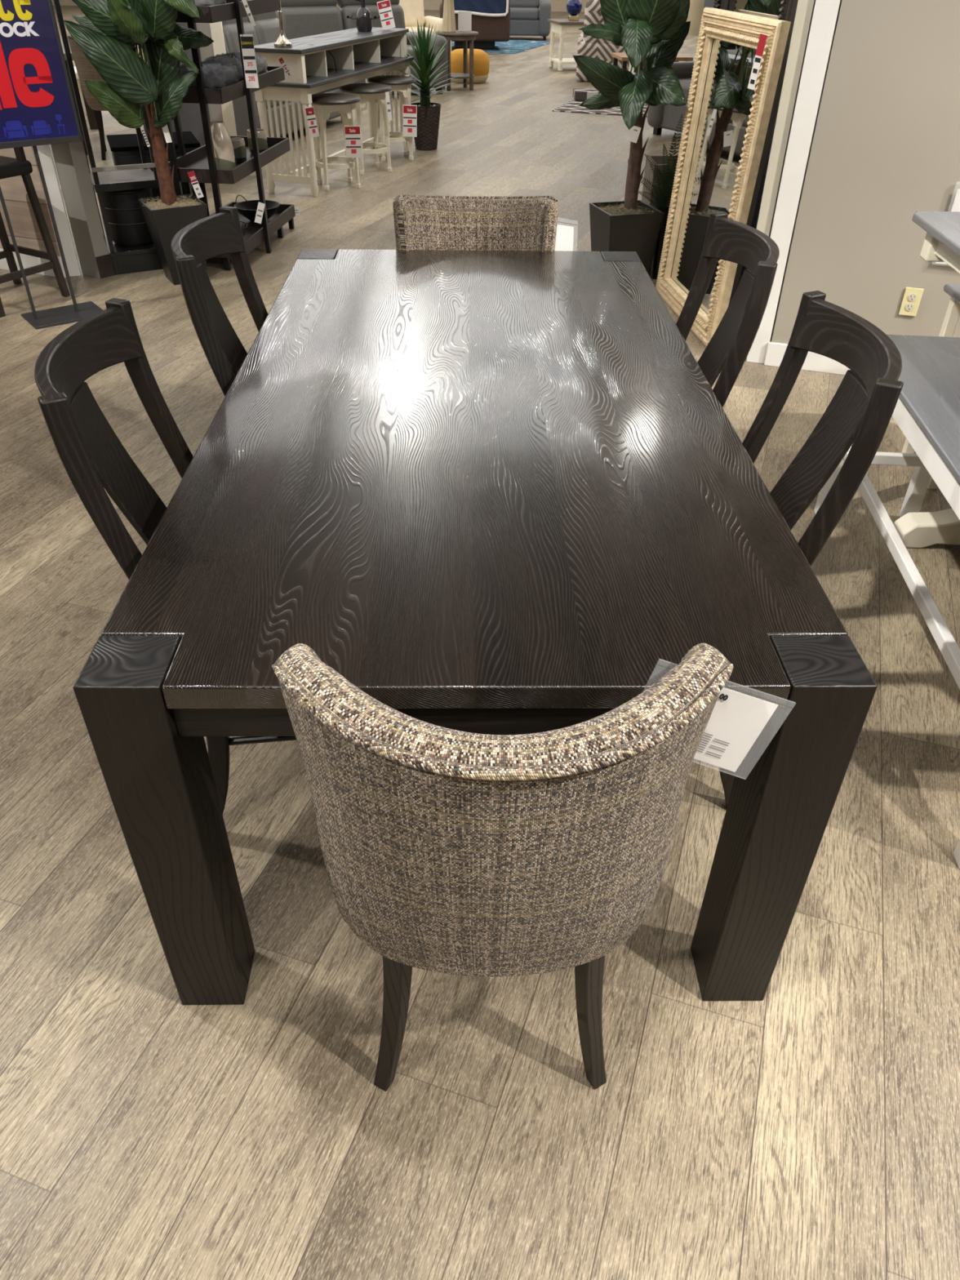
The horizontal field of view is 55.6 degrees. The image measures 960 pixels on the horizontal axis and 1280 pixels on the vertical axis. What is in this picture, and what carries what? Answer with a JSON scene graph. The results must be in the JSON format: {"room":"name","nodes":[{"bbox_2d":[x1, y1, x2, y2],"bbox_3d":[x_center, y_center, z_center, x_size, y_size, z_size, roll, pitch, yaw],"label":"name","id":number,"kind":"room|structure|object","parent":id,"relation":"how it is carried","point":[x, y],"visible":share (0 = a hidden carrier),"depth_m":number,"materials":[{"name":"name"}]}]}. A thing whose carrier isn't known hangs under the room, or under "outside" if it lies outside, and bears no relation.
{"room":"store","nodes":[
{"label":"store","id":0,"kind":"room"},
{"bbox_2d":[0,146,66,276],"bbox_3d":[-3.491,-3.538,4.657,2.487,2.950,0.100,13,39,16],"label":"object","id":1,"kind":"object","parent":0,"point":[26,231],"visible":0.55,"depth_m":5.01,"materials":[{"name":"brown wood"}]},
{"bbox_2d":[0,248,66,277],"bbox_3d":[-3.521,-2.381,5.476,2.487,0.115,0.014,13,39,16],"label":"baseboard","id":2,"kind":"structure","parent":1,"relation":"attached to","point":[28,261],"depth_m":5.19,"materials":[{"name":"white paint"}]},
{"bbox_2d":[50,141,107,278],"bbox_3d":[-2.178,-3.264,4.323,0.152,2.950,0.086,19,41,23],"label":"wall","id":3,"kind":"structure","parent":0,"point":[70,158],"depth_m":4.96,"materials":[{"name":"beige paint"}]},
{"bbox_2d":[36,144,80,276],"bbox_3d":[-2.317,-3.261,4.316,0.086,2.950,0.050,-11,39,-14],"label":"trim","id":4,"kind":"structure","parent":3,"relation":"attached to","point":[44,151],"depth_m":4.99,"materials":[{"name":"white paint"}]},
{"bbox_2d":[95,253,115,278],"bbox_3d":[-2.127,-2.123,5.165,0.013,0.115,0.096,26,44,29],"label":"baseboard","id":5,"kind":"structure","parent":3,"relation":"attached to","point":[104,263],"depth_m":5.16,"materials":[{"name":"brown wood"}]},
{"bbox_2d":[51,0,842,12],"bbox_3d":[-0.432,-18.755,24.511,26.000,2.950,0.100,0,38,-1],"label":"wall","id":6,"kind":"structure","parent":0,"point":[556,5],"depth_m":25.29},
{"bbox_2d":[0,5,959,1279],"bbox_3d":[-0.157,-5.388,9.625,26.000,0.100,40.000,0,38,-1],"label":"floor","id":7,"kind":"structure","parent":0,"point":[810,1130],"depth_m":1.66,"materials":[{"name":"brown wood"}]},
{"bbox_2d":[0,146,70,317],"bbox_3d":[-2.504,-2.236,4.538,0.432,1.050,0.432,21,42,24],"label":"counter stool","id":8,"kind":"object","parent":7,"relation":"on","point":[20,166],"visible":0.87,"depth_m":4.70,"materials":[{"name":"brown wood"}]},
{"bbox_2d":[0,0,102,329],"bbox_3d":[-2.147,-2.249,4.170,0.640,1.528,0.250,-25,44,-29],"label":"sign stand","id":9,"kind":"object","parent":7,"relation":"on","point":[37,105],"visible":0.97,"depth_m":4.10,"materials":[{"name":"metal"}]},
{"bbox_2d":[2,120,28,138],"bbox_3d":[-2.104,-2.310,4.115,0.100,0.068,0.001,-25,44,-29],"label":"print","id":10,"kind":"object","parent":9,"relation":"on","point":[14,126],"depth_m":4.12},
{"bbox_2d":[30,120,51,135],"bbox_3d":[-2.014,-2.350,4.171,0.085,0.058,0.001,-25,44,-29],"label":"print","id":11,"kind":"object","parent":9,"relation":"on","point":[39,124],"depth_m":4.17},
{"bbox_2d":[54,114,66,134],"bbox_3d":[-1.943,-2.387,4.212,0.035,0.080,0.001,-25,44,-29],"label":"print","id":12,"kind":"object","parent":9,"relation":"on","point":[58,117],"depth_m":4.21},
{"bbox_2d":[60,37,97,155],"bbox_3d":[-4.184,-4.968,8.297,1.200,0.765,1.600,-9,39,-12],"label":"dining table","id":13,"kind":"object","parent":7,"relation":"on","point":[90,112],"visible":0.14,"depth_m":8.60,"materials":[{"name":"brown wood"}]},
{"bbox_2d":[66,35,146,159],"bbox_3d":[-3.130,-4.655,7.794,0.521,0.906,0.598,-9,39,-12],"label":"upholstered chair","id":14,"kind":"object","parent":7,"relation":"on","point":[86,70],"visible":0.3,"depth_m":7.52,"materials":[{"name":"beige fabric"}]},
{"bbox_2d":[51,0,163,275],"bbox_3d":[-2.011,-2.995,4.838,0.360,1.900,0.388,-17,41,-21],"label":"display rack","id":15,"kind":"object","parent":7,"relation":"on","point":[126,260],"visible":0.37,"depth_m":5.05,"materials":[{"name":"black paint"}]},
{"bbox_2d":[89,168,155,188],"bbox_3d":[-2.018,-2.609,5.139,0.360,0.022,0.380,-17,41,-21],"label":"shelf","id":16,"kind":"object","parent":15,"relation":"attached to","point":[144,178],"depth_m":5.06,"materials":[{"name":"wood"}]},
{"bbox_2d":[102,188,153,246],"bbox_3d":[-2.024,-2.462,5.261,0.300,0.295,0.300,0,38,-1],"label":"storage bin","id":17,"kind":"object","parent":15,"relation":"on","point":[128,227],"visible":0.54,"depth_m":5.16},
{"bbox_2d":[104,236,156,257],"bbox_3d":[-2.022,-2.331,5.352,0.360,0.022,0.380,-17,41,-21],"label":"shelf","id":18,"kind":"object","parent":15,"relation":"attached to","point":[149,250],"depth_m":5.23,"materials":[{"name":"black paint"}]},
{"bbox_2d":[63,0,213,284],"bbox_3d":[-1.665,-2.654,4.646,0.741,1.600,0.526,0,38,-1],"label":"potted tree","id":19,"kind":"object","parent":7,"relation":"on","point":[108,33],"visible":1,"depth_m":4.46,"materials":[{"name":"green plant"}]},
{"bbox_2d":[186,170,204,198],"bbox_3d":[-1.564,-2.503,5.002,0.068,0.140,0.004,-7,38,-9],"label":"price tag","id":20,"kind":"object","parent":19,"relation":"attached to","point":[191,175],"visible":1,"depth_m":5.00,"materials":[{"name":"white paper"}]},
{"bbox_2d":[106,131,209,216],"bbox_3d":[-2.111,-3.021,6.010,0.540,0.511,0.480,-13,40,-17],"label":"base cabinet","id":21,"kind":"object","parent":7,"relation":"on","point":[125,149],"visible":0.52,"depth_m":5.75,"materials":[{"name":"black wood"}]},
{"bbox_2d":[34,297,296,814],"bbox_3d":[-0.417,-0.118,1.861,0.652,1.000,0.497,-3,38,-5],"label":"chair","id":22,"kind":"object","parent":7,"relation":"on","point":[94,459],"visible":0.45,"depth_m":1.65,"materials":[{"name":"brown wood"}]},
{"bbox_2d":[145,21,236,146],"bbox_3d":[-2.245,-4.302,7.075,0.580,1.250,0.463,-9,39,-12],"label":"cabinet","id":23,"kind":"object","parent":7,"relation":"on","point":[190,117],"visible":0.06,"depth_m":6.99,"materials":[{"name":"beige paint"}]},
{"bbox_2d":[170,205,267,396],"bbox_3d":[-0.394,-0.566,2.444,0.652,1.000,0.497,0,38,-1],"label":"chair","id":24,"kind":"object","parent":7,"relation":"on","point":[220,233],"visible":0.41,"depth_m":2.25,"materials":[{"name":"brown wood"}]},
{"bbox_2d":[166,0,295,271],"bbox_3d":[-1.497,-3.307,5.170,0.476,2.000,1.174,5,38,6],"label":"ladder shelf","id":25,"kind":"object","parent":7,"relation":"on","point":[202,160],"visible":0.5,"depth_m":5.14,"materials":[{"name":"metal"}]},
{"bbox_2d":[179,59,238,88],"bbox_3d":[-1.512,-3.076,4.971,0.325,0.153,0.443,5,38,6],"label":"throw blanket","id":26,"kind":"object","parent":25,"relation":"on","point":[216,74],"visible":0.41,"depth_m":4.86,"materials":[{"name":"fabric"}]},
{"bbox_2d":[209,120,235,169],"bbox_3d":[-1.448,-2.745,5.083,0.140,0.262,0.140,22,43,26],"label":"vase","id":27,"kind":"object","parent":25,"relation":"on","point":[224,157],"visible":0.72,"depth_m":5.03,"materials":[{"name":"ceramic"}]},
{"bbox_2d":[175,0,279,22],"bbox_3d":[-1.494,-3.507,5.045,0.434,0.070,1.129,5,38,6],"label":"tray","id":28,"kind":"object","parent":25,"relation":"on","point":[230,10],"depth_m":4.79,"materials":[{"name":"brown wood"}]},
{"bbox_2d":[168,135,290,184],"bbox_3d":[-1.508,-2.893,5.460,0.434,0.070,1.059,5,38,6],"label":"tray","id":29,"kind":"object","parent":25,"relation":"on","point":[196,160],"depth_m":5.30,"materials":[{"name":"brown wood"}]},
{"bbox_2d":[182,66,284,104],"bbox_3d":[-1.501,-3.210,5.241,0.434,0.070,1.099,5,38,6],"label":"tray","id":30,"kind":"object","parent":25,"relation":"on","point":[200,95],"depth_m":4.90,"materials":[{"name":"brown wood"}]},
{"bbox_2d":[203,51,267,81],"bbox_3d":[-1.444,-3.374,5.361,0.320,0.152,0.459,5,38,6],"label":"throw blanket","id":31,"kind":"object","parent":25,"relation":"on","point":[234,58],"visible":0.41,"depth_m":5.26,"materials":[{"name":"fabric"}]},
{"bbox_2d":[231,137,246,163],"bbox_3d":[-1.448,-2.923,5.430,0.102,0.122,0.102,13,39,16],"label":"vase","id":32,"kind":"object","parent":25,"relation":"on","point":[238,144],"visible":0.71,"depth_m":5.40,"materials":[{"name":"ceramic"}]},
{"bbox_2d":[240,34,258,88],"bbox_3d":[-1.266,-3.178,4.999,0.068,0.250,0.004,-6,38,-9],"label":"price tag","id":33,"kind":"object","parent":25,"relation":"hanging from","point":[246,40],"visible":1,"depth_m":5.00,"materials":[{"name":"white paper"}]},
{"bbox_2d":[210,201,295,257],"bbox_3d":[-1.517,-2.565,5.665,0.434,0.070,1.054,5,38,6],"label":"tray","id":34,"kind":"object","parent":25,"relation":"on","point":[255,233],"depth_m":5.73,"materials":[{"name":"black wood"}]},
{"bbox_2d":[234,194,279,222],"bbox_3d":[-1.430,-2.771,5.848,0.290,0.141,0.290,0,38,-1],"label":"bowl","id":35,"kind":"object","parent":25,"relation":"on","point":[248,209],"visible":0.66,"depth_m":5.86,"materials":[{"name":"metal"}]},
{"bbox_2d":[247,128,267,154],"bbox_3d":[-1.381,-3.091,5.645,0.120,0.128,0.120,0,38,-1],"label":"vase","id":36,"kind":"object","parent":25,"relation":"on","point":[261,134],"visible":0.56,"depth_m":5.61,"materials":[{"name":"ceramic"}]},
{"bbox_2d":[222,11,354,137],"bbox_3d":[-2.057,-5.448,8.718,0.920,1.060,2.200,11,39,13],"label":"sectional sofa","id":37,"kind":"object","parent":7,"relation":"on","point":[266,29],"visible":0.14,"depth_m":8.47,"materials":[{"name":"grey leather"}]},
{"bbox_2d":[222,22,258,53],"bbox_3d":[-2.313,-5.618,8.688,0.285,0.463,0.577,11,39,13],"label":"cushion","id":38,"kind":"object","parent":37,"relation":"on","point":[229,28],"depth_m":8.46,"materials":[{"name":"fabric"}]},
{"bbox_2d":[253,17,285,44],"bbox_3d":[-2.140,-5.958,9.134,0.285,0.463,0.577,11,39,13],"label":"cushion","id":39,"kind":"object","parent":37,"relation":"on","point":[267,29],"depth_m":8.93,"materials":[{"name":"fabric"}]},
{"bbox_2d":[253,26,413,197],"bbox_3d":[-1.118,-4.335,7.386,0.480,0.938,2.110,11,39,13],"label":"console","id":40,"kind":"object","parent":7,"relation":"on","point":[358,55],"visible":0.81,"depth_m":6.79,"materials":[{"name":"white paint"}]},
{"bbox_2d":[274,0,292,48],"bbox_3d":[-1.380,-4.368,6.245,0.200,0.500,0.200,0,38,-1],"label":"table lamp","id":41,"kind":"object","parent":40,"relation":"on","point":[282,42],"visible":1,"depth_m":6.34,"materials":[{"name":"silver metal"}]},
{"bbox_2d":[304,106,319,137],"bbox_3d":[-1.198,-3.696,6.493,0.085,0.196,0.004,-7,38,-11],"label":"price tag","id":42,"kind":"object","parent":40,"relation":"attached to","point":[310,114],"visible":1,"depth_m":6.49,"materials":[{"name":"white paper"}]},
{"bbox_2d":[268,56,413,88],"bbox_3d":[-1.106,-4.534,7.230,0.460,0.024,2.110,11,39,13],"label":"countertop","id":43,"kind":"structure","parent":40,"relation":"on","point":[360,68],"depth_m":7.02,"materials":[{"name":"wood"}]},
{"bbox_2d":[346,0,380,31],"bbox_3d":[-0.960,-5.160,7.477,0.276,0.264,0.136,0,38,-1],"label":"vase","id":44,"kind":"object","parent":40,"relation":"on","point":[363,19],"visible":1,"depth_m":7.47,"materials":[{"name":"black glass"}]},
{"bbox_2d":[377,0,395,29],"bbox_3d":[-0.790,-5.264,7.660,0.149,0.218,0.004,-5,38,-7],"label":"price tag","id":45,"kind":"object","parent":40,"relation":"on","point":[384,8],"visible":1,"depth_m":7.66,"materials":[{"name":"white paper"}]},
{"bbox_2d":[311,93,360,191],"bbox_3d":[-1.109,-3.824,6.988,0.424,0.612,0.424,-13,40,-17],"label":"round stool","id":46,"kind":"object","parent":7,"relation":"on","point":[323,104],"visible":0.94,"depth_m":6.85,"materials":[{"name":"white paint"}]},
{"bbox_2d":[344,125,362,157],"bbox_3d":[-0.956,-3.759,6.863,0.120,0.215,0.004,-3,38,-5],"label":"price tag","id":47,"kind":"object","parent":46,"relation":"attached to","point":[352,133],"visible":1,"depth_m":6.86,"materials":[{"name":"white paper"}]},
{"bbox_2d":[275,0,448,93],"bbox_3d":[-1.524,-7.201,10.967,2.200,1.110,0.920,-23,44,-28],"label":"sectional sofa","id":48,"kind":"object","parent":7,"relation":"on","point":[300,18],"visible":0.21,"depth_m":10.89,"materials":[{"name":"grey leather"}]},
{"bbox_2d":[275,5,343,39],"bbox_3d":[-2.037,-7.280,10.856,0.870,0.463,0.285,-23,44,-28],"label":"cushion","id":49,"kind":"object","parent":48,"relation":"on","point":[298,21],"depth_m":10.72,"materials":[{"name":"fabric"}]},
{"bbox_2d":[339,4,405,30],"bbox_3d":[-1.324,-7.588,11.270,0.870,0.463,0.285,-23,44,-28],"label":"cushion","id":50,"kind":"object","parent":48,"relation":"on","point":[350,10],"depth_m":11.09,"materials":[{"name":"fabric"}]},
{"bbox_2d":[406,44,418,65],"bbox_3d":[-1.131,-7.207,11.220,0.870,0.180,0.670,-23,44,-28],"label":"seat cushion","id":51,"kind":"object","parent":48,"relation":"on","point":[409,46],"depth_m":11.06,"materials":[{"name":"fabric"}]},
{"bbox_2d":[338,83,391,174],"bbox_3d":[-0.923,-4.208,7.491,0.424,0.612,0.424,-18,41,-23],"label":"round stool","id":52,"kind":"object","parent":7,"relation":"on","point":[374,93],"visible":0.76,"depth_m":7.37,"materials":[{"name":"white paint"}]},
{"bbox_2d":[366,75,416,161],"bbox_3d":[-0.756,-4.549,7.938,0.424,0.612,0.424,-9,39,-12],"label":"round stool","id":53,"kind":"object","parent":7,"relation":"on","point":[402,84],"visible":0.77,"depth_m":7.83,"materials":[{"name":"white paint"}]},
{"bbox_2d":[402,104,417,137],"bbox_3d":[-0.603,-4.466,7.827,0.128,0.244,0.004,-3,38,-5],"label":"price tag","id":54,"kind":"object","parent":53,"relation":"attached to","point":[409,111],"visible":1,"depth_m":7.83,"materials":[{"name":"white paper"}]},
{"bbox_2d":[398,0,451,52],"bbox_3d":[-1.077,-9.252,13.685,1.100,1.060,0.920,-13,40,-17],"label":"armchair","id":55,"kind":"object","parent":7,"relation":"on","point":[413,10],"visible":0.12,"depth_m":13.73,"materials":[{"name":"fabric"}]},
{"bbox_2d":[398,0,424,26],"bbox_3d":[-1.172,-9.525,13.793,0.650,0.463,0.285,-13,40,-17],"label":"cushion","id":56,"kind":"object","parent":55,"relation":"on","point":[413,10],"depth_m":13.75,"materials":[{"name":"fabric"}]},
{"bbox_2d":[405,26,435,35],"bbox_3d":[-1.055,-9.120,13.710,0.650,0.180,0.670,-13,40,-17],"label":"seat cushion","id":57,"kind":"object","parent":55,"relation":"on","point":[415,28],"depth_m":13.55,"materials":[{"name":"fabric"}]},
{"bbox_2d":[391,20,462,151],"bbox_3d":[-0.507,-4.997,8.201,0.783,1.008,0.705,0,38,-1],"label":"potted plant","id":58,"kind":"object","parent":7,"relation":"on","point":[428,113],"visible":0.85,"depth_m":8.18,"materials":[{"name":"green plant"}]},
{"bbox_2d":[435,30,478,91],"bbox_3d":[-0.296,-7.474,11.740,0.550,0.628,0.550,-9,39,-13],"label":"side table","id":59,"kind":"object","parent":7,"relation":"on","point":[460,35],"visible":0.87,"depth_m":11.62,"materials":[{"name":"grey wood"}]},
{"bbox_2d":[441,0,456,31],"bbox_3d":[-0.389,-8.018,11.320,0.400,0.740,0.400,0,38,-1],"label":"table lamp","id":60,"kind":"object","parent":59,"relation":"on","point":[448,18],"visible":1,"depth_m":11.41,"materials":[{"name":"fabric"}]},
{"bbox_2d":[457,11,471,31],"bbox_3d":[-0.193,-7.857,11.549,0.170,0.200,0.002,0,38,-1],"label":"sign card","id":61,"kind":"object","parent":59,"relation":"on","point":[464,18],"visible":1,"depth_m":11.55,"materials":[{"name":"white paper"}]},
{"bbox_2d":[450,48,489,84],"bbox_3d":[-0.159,-7.864,12.453,0.580,0.380,0.580,0,38,-1],"label":"pouf","id":62,"kind":"object","parent":7,"relation":"on","point":[481,60],"visible":0.64,"depth_m":12.27,"materials":[{"name":"fabric"}]},
{"bbox_2d":[72,248,876,1004],"bbox_3d":[-0.022,-0.289,2.285,1.067,0.762,2.144,0,38,-1],"label":"dining table","id":63,"kind":"object","parent":7,"relation":"on","point":[491,492],"visible":0.98,"depth_m":1.50,"materials":[{"name":"brown wood"}]},
{"bbox_2d":[392,194,558,252],"bbox_3d":[-0.015,-0.943,3.019,0.521,0.906,0.598,0,38,-1],"label":"upholstered chair","id":64,"kind":"object","parent":7,"relation":"on","point":[421,222],"visible":0.41,"depth_m":2.93,"materials":[{"name":"fabric"}]},
{"bbox_2d":[554,221,577,251],"bbox_3d":[0.259,-1.280,2.923,0.115,0.162,0.005,-3,38,-4],"label":"price sleeve","id":65,"kind":"object","parent":64,"relation":"hanging from","point":[565,234],"visible":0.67,"depth_m":2.92,"materials":[{"name":"paper"}]},
{"bbox_2d":[451,39,550,53],"bbox_3d":[-0.113,-11.131,17.006,2.400,0.012,2.600,12,39,15],"label":"area rug","id":66,"kind":"object","parent":7,"relation":"on","point":[512,46],"visible":0.36,"depth_m":16.84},
{"bbox_2d":[440,0,510,50],"bbox_3d":[-0.098,-11.071,16.038,1.200,1.074,1.008,-2,38,-3],"label":"recliner","id":67,"kind":"object","parent":66,"relation":"on","point":[491,29],"visible":0.46,"depth_m":15.84,"materials":[{"name":"brown leather"}]},
{"bbox_2d":[453,0,508,16],"bbox_3d":[0.004,-10.940,15.479,0.993,0.546,0.070,-2,38,-3],"label":"throw blanket","id":68,"kind":"object","parent":67,"relation":"on","point":[478,7],"visible":0.84,"depth_m":15.57,"materials":[{"name":"fabric"}]},
{"bbox_2d":[509,0,551,40],"bbox_3d":[0.441,-12.430,17.828,1.900,1.060,0.920,2,38,2],"label":"loveseat","id":69,"kind":"object","parent":66,"relation":"on","point":[525,20],"visible":0.39,"depth_m":17.66,"materials":[{"name":"grey fabric"}]},
{"bbox_2d":[509,0,539,8],"bbox_3d":[0.822,-12.698,17.937,0.720,0.463,0.285,2,38,2],"label":"cushion","id":70,"kind":"object","parent":69,"relation":"on","point":[513,3],"depth_m":17.89,"materials":[{"name":"grey fabric"}]},
{"bbox_2d":[510,7,539,20],"bbox_3d":[0.800,-12.280,17.836,0.720,0.180,0.670,2,38,2],"label":"seat cushion","id":71,"kind":"object","parent":69,"relation":"on","point":[516,13],"depth_m":17.58,"materials":[{"name":"grey fabric"}]},
{"bbox_2d":[271,643,733,1091],"bbox_3d":[0.020,0.291,1.413,0.521,0.906,0.598,0,38,-1],"label":"upholstered chair","id":72,"kind":"object","parent":7,"relation":"on","point":[446,851],"visible":0.99,"depth_m":1.06,"materials":[{"name":"fabric"}]},
{"bbox_2d":[657,663,793,772],"bbox_3d":[0.285,0.103,1.147,0.209,0.190,0.009,2,38,2],"label":"price tag","id":73,"kind":"object","parent":72,"relation":"hanging from","point":[736,720],"visible":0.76,"depth_m":1.15,"materials":[{"name":"paper"}]},
{"bbox_2d":[696,732,728,758],"bbox_3d":[0.278,0.129,1.164,0.083,0.057,0.001,3,38,3],"label":"print","id":74,"kind":"object","parent":73,"relation":"attached to","point":[712,744],"depth_m":1.17},
{"bbox_2d":[547,18,584,71],"bbox_3d":[1.387,-8.977,13.732,0.620,0.620,0.620,-7,38,-11],"label":"end table","id":75,"kind":"object","parent":7,"relation":"on","point":[561,26],"visible":0.47,"depth_m":13.52,"materials":[{"name":"white wood"}]},
{"bbox_2d":[566,0,582,21],"bbox_3d":[1.393,-9.421,13.391,0.230,0.500,0.230,0,38,-1],"label":"globe lamp","id":76,"kind":"object","parent":75,"relation":"on","point":[574,7],"visible":1,"depth_m":13.39,"materials":[{"name":"blue ceramic"}]},
{"bbox_2d":[552,98,648,117],"bbox_3d":[1.868,-6.500,11.016,1.500,0.012,2.000,12,39,15],"label":"area rug","id":77,"kind":"object","parent":7,"relation":"on","point":[571,106],"visible":0.29,"depth_m":10.50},
{"bbox_2d":[573,88,599,100],"bbox_3d":[1.365,-6.697,11.170,0.420,0.090,0.300,0,38,-1],"label":"storage box","id":78,"kind":"object","parent":77,"relation":"on","point":[578,94],"visible":0.52,"depth_m":11.05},
{"bbox_2d":[611,52,693,70],"bbox_3d":[2.158,-7.189,11.563,0.900,0.420,0.600,-3,38,-5],"label":"display table","id":79,"kind":"object","parent":77,"relation":"on","point":[622,56],"visible":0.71,"depth_m":11.28,"materials":[{"name":"beige wood"}]},
{"bbox_2d":[576,0,629,81],"bbox_3d":[1.737,-8.341,12.623,0.740,0.970,0.724,5,38,5],"label":"accent chair","id":80,"kind":"object","parent":7,"relation":"on","point":[602,49],"visible":0.46,"depth_m":12.39,"materials":[{"name":"fabric"}]},
{"bbox_2d":[572,0,690,274],"bbox_3d":[0.737,-2.602,4.685,0.571,1.521,0.517,4,38,4],"label":"potted tree","id":81,"kind":"object","parent":7,"relation":"on","point":[632,224],"visible":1,"depth_m":4.47,"materials":[{"name":"green plant"}]},
{"bbox_2d":[641,155,678,274],"bbox_3d":[1.093,-2.465,5.285,0.280,0.580,0.278,0,38,-1],"label":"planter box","id":82,"kind":"object","parent":7,"relation":"on","point":[648,174],"visible":0.2,"depth_m":5.12,"materials":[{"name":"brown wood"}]},
{"bbox_2d":[638,114,682,279],"bbox_3d":[0.956,-2.415,5.005,0.280,0.840,0.129,-24,44,-28],"label":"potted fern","id":83,"kind":"object","parent":7,"relation":"on","point":[663,200],"visible":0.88,"depth_m":4.99,"materials":[{"name":"green plant"}]},
{"bbox_2d":[650,207,669,279],"bbox_3d":[1.030,-2.260,5.190,0.096,0.370,0.096,0,38,-1],"label":"pot","id":84,"kind":"object","parent":83,"relation":"on","point":[656,260],"depth_m":5.17,"materials":[{"name":"black paint"}]},
{"bbox_2d":[647,61,694,135],"bbox_3d":[2.294,-5.459,8.850,0.920,1.010,0.950,-20,42,-24],"label":"armchair","id":85,"kind":"object","parent":7,"relation":"on","point":[660,117],"visible":0.06,"depth_m":8.96,"materials":[{"name":"fabric"}]},
{"bbox_2d":[678,78,691,102],"bbox_3d":[2.237,-5.364,8.881,0.670,0.180,0.500,-20,42,-24],"label":"seat cushion","id":86,"kind":"object","parent":85,"relation":"on","point":[685,83],"depth_m":8.72,"materials":[{"name":"fabric"}]},
{"bbox_2d":[686,0,704,35],"bbox_3d":[1.522,-3.804,6.396,0.380,1.360,0.380,0,38,-1],"label":"table lamp","id":87,"kind":"object","parent":7,"relation":"on","point":[696,6],"visible":0.09,"depth_m":6.00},
{"bbox_2d":[655,7,791,346],"bbox_3d":[1.092,-2.181,4.321,0.120,1.310,0.932,-4,38,-6],"label":"floor mirror","id":88,"kind":"object","parent":7,"relation":"on","point":[726,122],"visible":0.91,"depth_m":4.24,"materials":[{"name":"beige wood"}]},
{"bbox_2d":[671,38,762,314],"bbox_3d":[1.113,-2.182,4.324,0.057,1.089,0.712,-4,38,-6],"label":"mirror glass","id":89,"kind":"object","parent":88,"relation":"attached to","point":[725,111],"depth_m":4.34,"materials":[{"name":"white"}]},
{"bbox_2d":[747,33,767,89],"bbox_3d":[1.121,-2.336,3.679,0.002,0.192,0.054,-27,46,-32],"label":"price tag","id":90,"kind":"object","parent":88,"relation":"hanging from","point":[762,38],"visible":1,"depth_m":3.68,"materials":[{"name":"white paper"}]},
{"bbox_2d":[675,211,779,407],"bbox_3d":[0.362,-0.556,2.445,0.652,1.000,0.497,0,38,-1],"label":"chair","id":91,"kind":"object","parent":7,"relation":"on","point":[726,352],"visible":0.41,"depth_m":2.26,"materials":[{"name":"brown wood"}]},
{"bbox_2d":[713,0,798,306],"bbox_3d":[1.167,-2.486,4.194,0.147,1.949,0.900,-4,38,-6],"label":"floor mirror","id":92,"kind":"object","parent":7,"relation":"on","point":[782,10],"visible":0.02,"depth_m":3.91,"materials":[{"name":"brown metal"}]},
{"bbox_2d":[727,0,782,19],"bbox_3d":[1.191,-2.487,4.197,0.090,1.752,0.704,-4,38,-6],"label":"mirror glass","id":93,"kind":"object","parent":92,"relation":"attached to","point":[764,8],"depth_m":3.97,"materials":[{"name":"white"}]},
{"bbox_2d":[718,290,903,807],"bbox_3d":[0.400,-0.158,1.927,0.652,1.000,0.497,2,38,1],"label":"chair","id":94,"kind":"object","parent":7,"relation":"on","point":[860,413],"visible":0.39,"depth_m":1.72,"materials":[{"name":"brown wood"}]},
{"bbox_2d":[813,334,959,869],"bbox_3d":[1.270,-0.210,2.329,0.380,0.612,1.550,4,38,4],"label":"bench","id":95,"kind":"object","parent":7,"relation":"on","point":[926,411],"visible":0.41,"depth_m":2.39,"materials":[{"name":"white paint"}]},
{"bbox_2d":[894,210,959,548],"bbox_3d":[1.752,-0.406,2.348,1.000,0.910,1.700,2,38,2],"label":"table","id":96,"kind":"object","parent":7,"relation":"on","point":[941,243],"visible":0.91,"depth_m":2.88,"materials":[{"name":"white paint"}]},
{"bbox_2d":[902,284,959,488],"bbox_3d":[1.792,-0.874,3.191,0.400,0.625,0.340,2,38,1],"label":"counter stool","id":97,"kind":"object","parent":7,"relation":"on","point":[953,313],"visible":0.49,"depth_m":3.16,"materials":[{"name":"white paint"}]},
{"bbox_2d":[702,0,841,339],"bbox_3d":[1.389,-3.283,4.410,0.100,2.950,2.080,0,38,-1],"label":"wall","id":98,"kind":"structure","parent":0,"point":[708,3],"depth_m":4.19,"materials":[{"name":"paint"}]},
{"bbox_2d":[746,0,840,364],"bbox_3d":[1.347,-2.546,3.451,0.088,2.950,0.300,12,39,14],"label":"trim","id":99,"kind":"structure","parent":98,"relation":"attached to","point":[825,13],"depth_m":3.70,"materials":[{"name":"white paint"}]},
{"bbox_2d":[771,0,959,343],"bbox_3d":[2.979,-2.140,2.952,3.404,2.950,0.120,12,39,14],"label":"wall","id":100,"kind":"structure","parent":0,"point":[886,146],"depth_m":3.63,"materials":[{"name":"beige paint"}]},
{"bbox_2d":[755,0,814,236],"bbox_3d":[1.233,-2.491,3.378,0.058,2.950,0.020,12,39,14],"label":"trim","id":101,"kind":"structure","parent":100,"relation":"attached to","point":[804,7],"depth_m":3.65,"materials":[{"name":"beige paint"}]},
{"bbox_2d":[764,342,849,374],"bbox_3d":[2.940,-0.975,3.770,3.420,0.105,0.014,12,39,14],"label":"baseboard","id":102,"kind":"structure","parent":100,"relation":"attached to","point":[814,362],"depth_m":4.14,"materials":[{"name":"white paint"}]},
{"bbox_2d":[898,287,924,316],"bbox_3d":[1.836,-1.439,3.874,0.070,0.114,0.010,12,39,14],"label":"wall outlet","id":103,"kind":"object","parent":100,"relation":"attached to","point":[912,297],"visible":1,"depth_m":3.87,"materials":[{"name":"beige plastic"}]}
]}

